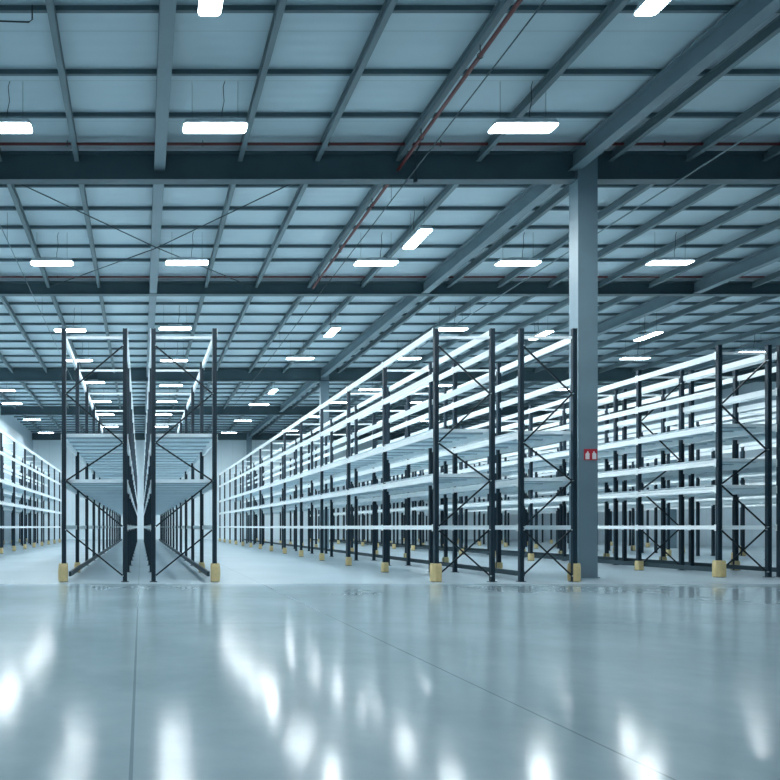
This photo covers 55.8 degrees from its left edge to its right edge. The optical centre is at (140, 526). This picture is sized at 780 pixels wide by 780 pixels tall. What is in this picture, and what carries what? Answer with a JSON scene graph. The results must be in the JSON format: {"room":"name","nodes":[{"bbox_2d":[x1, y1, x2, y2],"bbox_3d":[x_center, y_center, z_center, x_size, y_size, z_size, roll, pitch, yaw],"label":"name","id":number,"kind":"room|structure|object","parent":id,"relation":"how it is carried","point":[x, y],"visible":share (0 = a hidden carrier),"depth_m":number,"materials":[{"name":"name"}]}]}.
{"room":"warehouse","nodes":[
{"label":"warehouse","id":0,"kind":"room"},
{"bbox_2d":[0,405,32,542],"bbox_3d":[-9.500,-3.542,23.500,0.200,9.285,69.000,0,0,0],"label":"wall","id":1,"kind":"structure","parent":0,"point":[9,424],"depth_m":50.21,"materials":[{"name":"white paint"}]},
{"bbox_2d":[33,440,527,538],"bbox_3d":[12.300,-3.542,58.100,43.400,9.285,0.200,0,0,0],"label":"wall","id":2,"kind":"structure","parent":0,"point":[229,452],"depth_m":58.00,"materials":[{"name":"white paint"}]},
{"bbox_2d":[0,0,779,439],"bbox_3d":[12.300,-7.902,23.500,43.800,0.865,69.400,0,0,0],"label":"ceiling","id":3,"kind":"structure","parent":0,"point":[707,72],"depth_m":16.46,"materials":[{"name":"paint"}]},
{"bbox_2d":[0,384,14,390],"bbox_3d":[-7.364,-7.745,35.747,1.180,0.863,0.340,0,0,0],"label":"ceiling light","id":4,"kind":"object","parent":3,"relation":"hanging from","point":[1,389],"visible":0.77,"depth_m":35.67,"materials":[{"name":"white plastic"}]},
{"bbox_2d":[2,391,21,403],"bbox_3d":[-7.669,-7.745,39.532,1.180,0.863,0.340,0,0,0],"label":"ceiling light","id":5,"kind":"object","parent":3,"relation":"hanging from","point":[8,402],"visible":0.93,"depth_m":39.44,"materials":[{"name":"white plastic"}]},
{"bbox_2d":[0,81,32,132],"bbox_3d":[-2.587,-7.745,12.203,1.180,0.863,0.340,0,0,0],"label":"ceiling light","id":6,"kind":"object","parent":3,"relation":"hanging from","point":[7,125],"visible":1,"depth_m":12.15,"materials":[{"name":"white plastic"}]},
{"bbox_2d":[0,123,31,132],"bbox_3d":[-2.587,-7.316,12.203,1.160,0.006,0.320,0,0,0],"label":"diffuser","id":7,"kind":"object","parent":6,"relation":"attached to","point":[4,127],"depth_m":12.21,"materials":[{"name":"white plastic"}]},
{"bbox_2d":[0,5,32,22],"bbox_3d":[-2.290,-7.965,10.330,1.221,0.270,0.024,0,0,0],"label":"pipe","id":8,"kind":"object","parent":3,"relation":"attached to","point":[31,5],"visible":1,"depth_m":10.32,"materials":[{"name":"black metal"}]},
{"bbox_2d":[23,418,40,419],"bbox_3d":[-7.450,-7.745,45.454,1.180,0.863,0.340,0,0,0],"label":"ceiling light","id":9,"kind":"object","parent":3,"relation":"hanging from","point":[24,418],"visible":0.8,"depth_m":45.33,"materials":[{"name":"white plastic"}]},
{"bbox_2d":[0,225,84,405],"bbox_3d":[-3.478,-7.815,21.000,0.026,0.760,46.000,0,0,0],"label":"conduit","id":10,"kind":"object","parent":3,"relation":"hanging from","point":[0,225],"visible":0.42,"depth_m":20.98,"materials":[{"name":"metal"}]},
{"bbox_2d":[38,431,53,432],"bbox_3d":[-7.393,-7.745,51.754,1.180,0.863,0.340,0,0,0],"label":"ceiling light","id":11,"kind":"object","parent":3,"relation":"hanging from","point":[39,431],"visible":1,"depth_m":51.60,"materials":[{"name":"white plastic"}]},
{"bbox_2d":[30,232,73,265],"bbox_3d":[-2.472,-7.745,18.472,1.180,0.863,0.340,0,0,0],"label":"ceiling light","id":12,"kind":"object","parent":3,"relation":"hanging from","point":[45,261],"visible":1,"depth_m":18.40,"materials":[{"name":"white"}]},
{"bbox_2d":[31,261,72,265],"bbox_3d":[-2.472,-7.316,18.472,1.160,0.006,0.320,0,0,0],"label":"diffuser","id":13,"kind":"object","parent":12,"relation":"attached to","point":[35,263],"depth_m":18.47,"materials":[{"name":"white plastic"}]},
{"bbox_2d":[54,308,85,331],"bbox_3d":[-2.647,-7.745,24.793,1.180,0.863,0.340,0,0,0],"label":"ceiling light","id":14,"kind":"object","parent":3,"relation":"hanging from","point":[73,328],"visible":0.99,"depth_m":24.65,"materials":[{"name":"white plastic"}]},
{"bbox_2d":[54,329,85,331],"bbox_3d":[-2.647,-7.316,24.793,1.160,0.006,0.320,0,0,0],"label":"diffuser","id":15,"kind":"object","parent":14,"relation":"attached to","point":[56,330],"depth_m":24.77,"materials":[{"name":"white plastic"}]},
{"bbox_2d":[66,343,92,361],"bbox_3d":[-2.730,-7.745,29.279,1.180,0.863,0.340,0,0,0],"label":"ceiling light","id":16,"kind":"object","parent":3,"relation":"hanging from","point":[78,359],"visible":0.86,"depth_m":29.25,"materials":[{"name":"white"}]},
{"bbox_2d":[66,360,91,361],"bbox_3d":[-2.730,-7.316,29.279,1.160,0.006,0.320,0,0,0],"label":"diffuser","id":17,"kind":"object","parent":16,"relation":"attached to","point":[66,360],"depth_m":29.24,"materials":[{"name":"white plastic"}]},
{"bbox_2d":[84,376,104,382],"bbox_3d":[-2.437,-7.745,33.759,1.180,0.863,0.340,0,0,0],"label":"ceiling light","id":18,"kind":"object","parent":3,"relation":"hanging from","point":[95,380],"visible":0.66,"depth_m":33.61,"materials":[{"name":"white plastic"}]},
{"bbox_2d":[92,395,110,401],"bbox_3d":[-2.340,-7.745,38.898,1.180,0.863,0.340,0,0,0],"label":"ceiling light","id":19,"kind":"object","parent":3,"relation":"hanging from","point":[97,400],"visible":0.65,"depth_m":38.81,"materials":[{"name":"white plastic"}]},
{"bbox_2d":[97,402,113,414],"bbox_3d":[-2.351,-7.745,43.421,1.180,0.863,0.340,0,0,0],"label":"ceiling light","id":20,"kind":"object","parent":3,"relation":"hanging from","point":[101,413],"visible":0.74,"depth_m":43.30,"materials":[{"name":"white plastic"}]},
{"bbox_2d":[20,184,251,286],"bbox_3d":[0.357,-7.725,18.219,0.115,0.172,9.371,0,0,44],"label":"rod","id":21,"kind":"object","parent":3,"relation":"attached to","point":[20,184],"visible":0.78,"depth_m":17.16,"materials":[{"name":"metal"}]},
{"bbox_2d":[156,402,171,414],"bbox_3d":[1.437,-7.745,43.421,1.180,0.863,0.340,0,0,0],"label":"ceiling light","id":22,"kind":"object","parent":3,"relation":"hanging from","point":[159,413],"visible":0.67,"depth_m":43.30,"materials":[{"name":"white plastic"}]},
{"bbox_2d":[157,395,176,401],"bbox_3d":[1.521,-7.745,38.898,1.180,0.863,0.340,0,0,0],"label":"ceiling light","id":23,"kind":"object","parent":3,"relation":"hanging from","point":[163,400],"visible":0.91,"depth_m":38.81,"materials":[{"name":"white plastic"}]},
{"bbox_2d":[50,184,290,286],"bbox_3d":[0.332,-7.710,18.256,0.045,0.202,9.371,0,0,-44],"label":"rod","id":24,"kind":"object","parent":3,"relation":"attached to","point":[288,184],"visible":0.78,"depth_m":17.48,"materials":[{"name":"metal"}]},
{"bbox_2d":[160,383,181,385],"bbox_3d":[1.555,-7.745,34.478,1.180,0.863,0.340,0,0,0],"label":"ceiling light","id":25,"kind":"object","parent":3,"relation":"hanging from","point":[161,384],"visible":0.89,"depth_m":34.33,"materials":[{"name":"white"}]},
{"bbox_2d":[161,343,187,361],"bbox_3d":[1.453,-7.745,29.279,1.180,0.863,0.340,0,0,0],"label":"ceiling light","id":26,"kind":"object","parent":3,"relation":"hanging from","point":[176,359],"visible":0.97,"depth_m":29.25,"materials":[{"name":"white plastic"}]},
{"bbox_2d":[161,360,186,361],"bbox_3d":[1.453,-7.316,29.279,1.160,0.006,0.320,0,0,0],"label":"diffuser","id":27,"kind":"object","parent":26,"relation":"attached to","point":[161,360],"depth_m":29.24,"materials":[{"name":"white plastic"}]},
{"bbox_2d":[159,306,190,329],"bbox_3d":[1.255,-7.745,24.543,1.180,0.863,0.340,0,0,0],"label":"ceiling light","id":28,"kind":"object","parent":3,"relation":"hanging from","point":[178,326],"visible":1,"depth_m":24.41,"materials":[{"name":"white plastic"}]},
{"bbox_2d":[159,327,190,329],"bbox_3d":[1.255,-7.316,24.543,1.160,0.006,0.320,0,0,0],"label":"diffuser","id":29,"kind":"object","parent":28,"relation":"attached to","point":[160,328],"depth_m":24.52,"materials":[{"name":"white plastic"}]},
{"bbox_2d":[166,232,208,264],"bbox_3d":[1.275,-7.745,18.437,1.180,0.863,0.340,0,0,0],"label":"ceiling light","id":30,"kind":"object","parent":3,"relation":"hanging from","point":[191,260],"visible":1,"depth_m":18.33,"materials":[{"name":"white plastic"}]},
{"bbox_2d":[166,260,207,264],"bbox_3d":[1.275,-7.316,18.437,1.160,0.006,0.320,0,0,0],"label":"diffuser","id":31,"kind":"object","parent":30,"relation":"attached to","point":[168,262],"depth_m":18.40,"materials":[{"name":"white plastic"}]},
{"bbox_2d":[198,0,222,15],"bbox_3d":[0.975,-7.745,8.943,0.340,0.863,1.180,0,0,0],"label":"ceiling light","id":32,"kind":"object","parent":3,"relation":"hanging from","point":[205,7],"visible":1,"depth_m":9.37,"materials":[{"name":"white plastic"}]},
{"bbox_2d":[183,81,247,132],"bbox_3d":[1.358,-7.745,12.203,1.180,0.863,0.340,0,0,0],"label":"ceiling light","id":33,"kind":"object","parent":3,"relation":"hanging from","point":[204,125],"visible":1,"depth_m":12.15,"materials":[{"name":"white plastic"}]},
{"bbox_2d":[183,123,246,132],"bbox_3d":[1.358,-7.316,12.203,1.160,0.006,0.320,0,0,0],"label":"diffuser","id":34,"kind":"object","parent":33,"relation":"attached to","point":[187,127],"depth_m":12.18,"materials":[{"name":"white plastic"}]},
{"bbox_2d":[221,430,236,432],"bbox_3d":[6.849,-7.745,51.754,1.180,0.863,0.340,0,0,0],"label":"ceiling light","id":35,"kind":"object","parent":3,"relation":"hanging from","point":[230,431],"visible":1,"depth_m":51.60,"materials":[{"name":"white plastic"}]},
{"bbox_2d":[234,419,251,420],"bbox_3d":[7.038,-7.745,45.884,1.180,0.863,0.340,0,0,0],"label":"ceiling light","id":36,"kind":"object","parent":3,"relation":"hanging from","point":[235,419],"visible":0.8,"depth_m":45.75,"materials":[{"name":"white plastic"}]},
{"bbox_2d":[249,392,268,404],"bbox_3d":[7.072,-7.745,39.856,1.180,0.863,0.340,0,0,0],"label":"ceiling light","id":37,"kind":"object","parent":3,"relation":"hanging from","point":[255,403],"visible":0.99,"depth_m":39.77,"materials":[{"name":"white plastic"}]},
{"bbox_2d":[268,382,277,393],"bbox_3d":[7.148,-7.745,36.013,0.340,0.863,1.180,0,0,0],"label":"ceiling light","id":38,"kind":"object","parent":3,"relation":"hanging from","point":[273,390],"visible":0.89,"depth_m":35.95,"materials":[{"name":"white"}]},
{"bbox_2d":[282,420,297,430],"bbox_3d":[11.354,-7.745,50.673,1.180,0.863,0.340,0,0,0],"label":"ceiling light","id":39,"kind":"object","parent":3,"relation":"hanging from","point":[295,429],"visible":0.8,"depth_m":50.53,"materials":[{"name":"white plastic"}]},
{"bbox_2d":[286,340,313,359],"bbox_3d":[6.917,-7.745,28.930,1.180,0.863,0.340,0,0,0],"label":"ceiling light","id":40,"kind":"object","parent":3,"relation":"hanging from","point":[295,357],"visible":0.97,"depth_m":28.86,"materials":[{"name":"white plastic"}]},
{"bbox_2d":[286,358,313,359],"bbox_3d":[6.917,-7.316,28.930,1.160,0.006,0.320,0,0,0],"label":"diffuser","id":41,"kind":"object","parent":40,"relation":"attached to","point":[286,358],"depth_m":28.91,"materials":[{"name":"white plastic"}]},
{"bbox_2d":[324,311,340,336],"bbox_3d":[7.194,-7.745,25.049,0.340,0.863,1.180,0,0,0],"label":"ceiling light","id":42,"kind":"object","parent":3,"relation":"hanging from","point":[333,329],"visible":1,"depth_m":24.92,"materials":[{"name":"white"}]},
{"bbox_2d":[324,328,339,336],"bbox_3d":[7.194,-7.316,25.049,0.320,0.006,1.160,0,0,0],"label":"diffuser","id":43,"kind":"object","parent":42,"relation":"attached to","point":[331,331],"depth_m":25.03,"materials":[{"name":"white plastic"}]},
{"bbox_2d":[332,390,346,402],"bbox_3d":[11.616,-7.745,39.212,1.180,0.863,0.340,0,0,0],"label":"ceiling light","id":44,"kind":"object","parent":3,"relation":"hanging from","point":[335,401],"visible":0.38,"depth_m":39.12,"materials":[{"name":"white plastic"}]},
{"bbox_2d":[358,382,381,389],"bbox_3d":[12.220,-7.745,35.486,1.180,0.863,0.340,0,0,0],"label":"ceiling light","id":45,"kind":"object","parent":3,"relation":"hanging from","point":[365,388],"visible":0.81,"depth_m":35.41,"materials":[{"name":"white plastic"}]},
{"bbox_2d":[354,232,398,265],"bbox_3d":[6.528,-7.745,18.472,1.180,0.863,0.340,0,0,0],"label":"ceiling light","id":46,"kind":"object","parent":3,"relation":"hanging from","point":[370,261],"visible":1,"depth_m":18.40,"materials":[{"name":"white plastic"}]},
{"bbox_2d":[354,261,397,265],"bbox_3d":[6.528,-7.316,18.472,1.160,0.006,0.320,0,0,0],"label":"diffuser","id":47,"kind":"object","parent":46,"relation":"attached to","point":[357,263],"depth_m":18.47,"materials":[{"name":"white plastic"}]},
{"bbox_2d":[0,275,764,278],"bbox_3d":[12.300,-8.095,21.550,43.200,0.099,0.100,0,0,0],"label":"pipe","id":48,"kind":"object","parent":3,"relation":"hanging from","point":[57,276],"visible":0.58,"depth_m":21.53,"materials":[{"name":"red metal"}]},
{"bbox_2d":[229,0,545,411],"bbox_3d":[5.720,-7.818,23.000,0.024,0.753,42.000,0,0,0],"label":"conduit","id":49,"kind":"object","parent":3,"relation":"hanging from","point":[544,0],"visible":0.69,"depth_m":13.35,"materials":[{"name":"metal"}]},
{"bbox_2d":[0,140,779,183],"bbox_3d":[12.300,-7.745,14.113,43.200,0.750,0.365,0,0,0],"label":"pipe","id":50,"kind":"object","parent":3,"relation":"hanging from","point":[67,143],"visible":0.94,"depth_m":13.96,"materials":[{"name":"red metal"}]},
{"bbox_2d":[398,340,421,359],"bbox_3d":[11.572,-7.745,28.930,1.180,0.863,0.340,0,0,0],"label":"ceiling light","id":51,"kind":"object","parent":3,"relation":"hanging from","point":[405,357],"visible":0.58,"depth_m":28.86,"materials":[{"name":"white plastic"}]},
{"bbox_2d":[398,358,420,359],"bbox_3d":[11.572,-7.316,28.930,1.160,0.006,0.320,0,0,0],"label":"diffuser","id":52,"kind":"object","parent":51,"relation":"attached to","point":[399,358],"depth_m":28.90,"materials":[{"name":"white plastic"}]},
{"bbox_2d":[312,0,522,288],"bbox_3d":[5.559,-7.892,8.750,0.111,0.456,25.500,0,0,0],"label":"pipe","id":53,"kind":"object","parent":3,"relation":"hanging from","point":[481,53],"visible":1,"depth_m":12.36,"materials":[{"name":"red metal"}]},
{"bbox_2d":[402,211,432,248],"bbox_3d":[7.025,-7.745,16.926,0.340,0.863,1.180,0,0,0],"label":"ceiling light","id":54,"kind":"object","parent":3,"relation":"hanging from","point":[421,232],"visible":1,"depth_m":16.87,"materials":[{"name":"white plastic"}]},
{"bbox_2d":[403,229,431,248],"bbox_3d":[7.025,-7.316,16.926,0.320,0.006,1.160,0,0,0],"label":"diffuser","id":55,"kind":"object","parent":54,"relation":"attached to","point":[420,234],"depth_m":16.87,"materials":[{"name":"white plastic"}]},
{"bbox_2d":[410,390,424,402],"bbox_3d":[16.451,-7.745,39.212,1.180,0.863,0.340,0,0,0],"label":"ceiling light","id":56,"kind":"object","parent":3,"relation":"hanging from","point":[415,401],"visible":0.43,"depth_m":39.12,"materials":[{"name":"white"}]},
{"bbox_2d":[439,383,451,385],"bbox_3d":[15.502,-7.745,34.478,1.180,0.863,0.340,0,0,0],"label":"ceiling light","id":57,"kind":"object","parent":3,"relation":"hanging from","point":[440,384],"visible":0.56,"depth_m":34.33,"materials":[{"name":"white plastic"}]},
{"bbox_2d":[436,307,467,330],"bbox_3d":[11.499,-7.745,24.667,1.180,0.863,0.340,0,0,0],"label":"ceiling light","id":58,"kind":"object","parent":3,"relation":"hanging from","point":[446,327],"visible":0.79,"depth_m":24.52,"materials":[{"name":"white plastic"}]},
{"bbox_2d":[439,328,467,330],"bbox_3d":[11.499,-7.316,24.667,1.160,0.006,0.320,0,0,0],"label":"diffuser","id":59,"kind":"object","parent":58,"relation":"attached to","point":[440,329],"depth_m":24.65,"materials":[{"name":"white plastic"}]},
{"bbox_2d":[495,232,541,265],"bbox_3d":[10.472,-7.745,18.472,1.180,0.863,0.340,0,0,0],"label":"ceiling light","id":60,"kind":"object","parent":3,"relation":"hanging from","point":[512,261],"visible":0.98,"depth_m":18.40,"materials":[{"name":"white plastic"}]},
{"bbox_2d":[495,261,540,265],"bbox_3d":[10.472,-7.316,18.472,1.160,0.006,0.320,0,0,0],"label":"diffuser","id":61,"kind":"object","parent":60,"relation":"attached to","point":[499,263],"depth_m":18.47,"materials":[{"name":"white plastic"}]},
{"bbox_2d":[488,81,558,132],"bbox_3d":[7.010,-7.745,12.203,1.180,0.863,0.340,0,0,0],"label":"ceiling light","id":62,"kind":"object","parent":3,"relation":"hanging from","point":[513,125],"visible":0.98,"depth_m":12.15,"materials":[{"name":"white plastic"}]},
{"bbox_2d":[488,123,557,132],"bbox_3d":[7.010,-7.316,12.203,1.160,0.006,0.320,0,0,0],"label":"diffuser","id":63,"kind":"object","parent":62,"relation":"attached to","point":[495,127],"depth_m":12.18,"materials":[{"name":"white plastic"}]},
{"bbox_2d":[528,322,553,339],"bbox_3d":[15.304,-7.745,25.443,0.340,0.863,1.180,0,0,0],"label":"ceiling light","id":64,"kind":"object","parent":3,"relation":"hanging from","point":[545,332],"visible":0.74,"depth_m":25.29,"materials":[{"name":"white plastic"}]},
{"bbox_2d":[529,331,553,339],"bbox_3d":[15.304,-7.316,25.443,0.320,0.006,1.160,0,0,0],"label":"diffuser","id":65,"kind":"object","parent":64,"relation":"attached to","point":[543,333],"depth_m":25.29,"materials":[{"name":"white plastic"}]},
{"bbox_2d":[317,115,779,413],"bbox_3d":[11.581,-7.813,21.000,0.034,0.764,46.000,0,0,0],"label":"conduit","id":66,"kind":"object","parent":3,"relation":"hanging from","point":[777,117],"visible":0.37,"depth_m":15.62,"materials":[{"name":"metal"}]},
{"bbox_2d":[620,341,650,359],"bbox_3d":[21.491,-7.745,28.930,1.180,0.863,0.340,0,0,0],"label":"ceiling light","id":67,"kind":"object","parent":3,"relation":"hanging from","point":[630,357],"visible":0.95,"depth_m":28.86,"materials":[{"name":"white plastic"}]},
{"bbox_2d":[620,358,648,359],"bbox_3d":[21.491,-7.316,28.930,1.160,0.006,0.320,0,0,0],"label":"diffuser","id":68,"kind":"object","parent":67,"relation":"attached to","point":[620,358],"depth_m":28.91,"materials":[{"name":"white plastic"}]},
{"bbox_2d":[633,312,662,340],"bbox_3d":[19.500,-7.745,25.577,0.340,0.863,1.180,0,0,0],"label":"ceiling light","id":69,"kind":"object","parent":3,"relation":"hanging from","point":[655,332],"visible":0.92,"depth_m":25.42,"materials":[{"name":"white plastic"}]},
{"bbox_2d":[634,332,662,340],"bbox_3d":[19.500,-7.316,25.577,0.320,0.006,1.160,0,0,0],"label":"diffuser","id":70,"kind":"object","parent":69,"relation":"attached to","point":[650,334],"depth_m":25.56,"materials":[{"name":"white plastic"}]},
{"bbox_2d":[634,0,670,15],"bbox_3d":[7.195,-7.745,8.943,0.340,0.863,1.180,0,0,0],"label":"ceiling light","id":71,"kind":"object","parent":3,"relation":"hanging from","point":[645,7],"visible":1,"depth_m":9.37,"materials":[{"name":"white plastic"}]},
{"bbox_2d":[646,232,694,264],"bbox_3d":[14.666,-7.745,18.437,1.180,0.863,0.340,0,0,0],"label":"ceiling light","id":72,"kind":"object","parent":3,"relation":"hanging from","point":[674,260],"visible":1,"depth_m":18.37,"materials":[{"name":"white plastic"}]},
{"bbox_2d":[646,260,693,264],"bbox_3d":[14.666,-7.316,18.437,1.160,0.006,0.320,0,0,0],"label":"diffuser","id":73,"kind":"object","parent":72,"relation":"attached to","point":[651,262],"depth_m":18.40,"materials":[{"name":"white plastic"}]},
{"bbox_2d":[735,335,764,351],"bbox_3d":[25.621,-7.745,27.931,1.180,0.863,0.340,0,0,0],"label":"ceiling light","id":74,"kind":"object","parent":3,"relation":"hanging from","point":[744,350],"visible":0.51,"depth_m":27.78,"materials":[{"name":"white"}]},
{"bbox_2d":[0,539,779,779],"bbox_3d":[12.300,1.175,23.500,43.800,0.150,69.400,0,0,0],"label":"floor","id":75,"kind":"structure","parent":0,"point":[289,666],"depth_m":5.27,"materials":[{"name":"concrete"}]},
{"bbox_2d":[3,456,40,546],"bbox_3d":[-8.009,-1.441,34.282,1.308,5.082,30.991,0,0,0],"label":"rack","id":76,"kind":"object","parent":75,"relation":"on","point":[7,495],"visible":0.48,"depth_m":44.06,"materials":[{"name":"white metal"}]},
{"bbox_2d":[0,429,61,553],"bbox_3d":[-6.281,-1.441,34.282,1.308,5.082,30.991,0,0,0],"label":"rack","id":77,"kind":"object","parent":75,"relation":"on","point":[12,487],"visible":0.91,"depth_m":35.66,"materials":[{"name":"white metal"}]},
{"bbox_2d":[58,328,137,581],"bbox_3d":[-0.949,-1.436,31.474,1.408,5.072,36.573,0,0,0],"label":"rack","id":78,"kind":"object","parent":75,"relation":"on","point":[111,459],"visible":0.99,"depth_m":16.06,"materials":[{"name":"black metal"}]},
{"bbox_2d":[143,328,219,581],"bbox_3d":[0.879,-1.436,31.474,1.408,5.072,36.573,0,0,0],"label":"rack","id":79,"kind":"object","parent":75,"relation":"on","point":[168,458],"visible":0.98,"depth_m":15.37,"materials":[{"name":"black metal"}]},
{"bbox_2d":[246,432,251,538],"bbox_3d":[9.300,-3.495,57.200,0.480,9.190,0.360,0,0,0],"label":"column","id":80,"kind":"structure","parent":75,"relation":"on","point":[249,439],"depth_m":57.05,"materials":[{"name":"metal"}]},
{"bbox_2d":[319,370,328,547],"bbox_3d":[9.450,-3.495,34.300,0.480,9.190,0.360,0,0,0],"label":"column","id":81,"kind":"structure","parent":75,"relation":"on","point":[323,385],"depth_m":34.15,"materials":[{"name":"metal"}]},
{"bbox_2d":[219,328,496,581],"bbox_3d":[6.441,-1.441,31.483,1.308,5.082,36.591,0,0,0],"label":"rack","id":82,"kind":"object","parent":75,"relation":"on","point":[431,441],"visible":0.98,"depth_m":17.47,"materials":[{"name":"white metal"}]},
{"bbox_2d":[244,328,580,581],"bbox_3d":[8.149,-1.430,31.483,1.248,5.060,36.591,0,0,0],"label":"rack","id":83,"kind":"object","parent":75,"relation":"on","point":[519,440],"visible":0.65,"depth_m":16.06,"materials":[{"name":"white metal"}]},
{"bbox_2d":[310,345,771,576],"bbox_3d":[13.121,-1.430,31.957,1.268,5.060,35.141,0,0,0],"label":"rack","id":84,"kind":"object","parent":75,"relation":"on","point":[717,431],"visible":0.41,"depth_m":16.81,"materials":[{"name":"white metal"}]},
{"bbox_2d":[329,345,779,576],"bbox_3d":[14.509,-1.430,31.957,1.308,5.060,35.141,0,0,0],"label":"rack","id":85,"kind":"object","parent":75,"relation":"on","point":[736,378],"visible":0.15,"depth_m":18.87,"materials":[{"name":"white metal"}]},
{"bbox_2d":[569,157,599,577],"bbox_3d":[9.590,-3.495,14.420,0.480,9.190,0.360,0,0,0],"label":"column","id":86,"kind":"structure","parent":75,"relation":"on","point":[583,193],"depth_m":14.27,"materials":[{"name":"metal"}]},
{"bbox_2d":[584,449,596,459],"bbox_3d":[9.643,-1.549,14.260,0.284,0.240,0.016,0,0,0],"label":"sign","id":87,"kind":"object","parent":86,"relation":"attached to","point":[589,454],"visible":1,"depth_m":14.26,"materials":[{"name":"red plastic"}]},
{"bbox_2d":[403,407,775,559],"bbox_3d":[20.441,-1.441,34.883,1.308,5.082,30.991,0,0,0],"label":"rack","id":88,"kind":"object","parent":75,"relation":"on","point":[698,502],"visible":0.25,"depth_m":27.13,"materials":[{"name":"white metal"}]},
{"bbox_2d":[426,414,775,555],"bbox_3d":[22.179,-1.430,34.883,1.308,5.060,30.991,0,0,0],"label":"rack","id":89,"kind":"object","parent":75,"relation":"on","point":[743,449],"visible":0.2,"depth_m":27.86,"materials":[{"name":"white metal"}]},
{"bbox_2d":[509,447,775,549],"bbox_3d":[27.741,-1.441,37.083,1.308,5.082,25.391,0,0,0],"label":"rack","id":90,"kind":"object","parent":75,"relation":"on","point":[647,510],"visible":0.16,"depth_m":35.68,"materials":[{"name":"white metal"}]},
{"bbox_2d":[665,372,676,547],"bbox_3d":[27.300,-3.495,34.300,0.480,9.190,0.360,0,0,0],"label":"column","id":91,"kind":"structure","parent":75,"relation":"on","point":[673,512],"depth_m":34.15,"materials":[{"name":"metal"}]},
{"bbox_2d":[533,382,775,546],"bbox_3d":[34.100,-3.542,23.500,0.200,9.285,69.000,0,0,0],"label":"wall","id":92,"kind":"structure","parent":0,"point":[705,514],"depth_m":40.05,"materials":[{"name":"white paint"}]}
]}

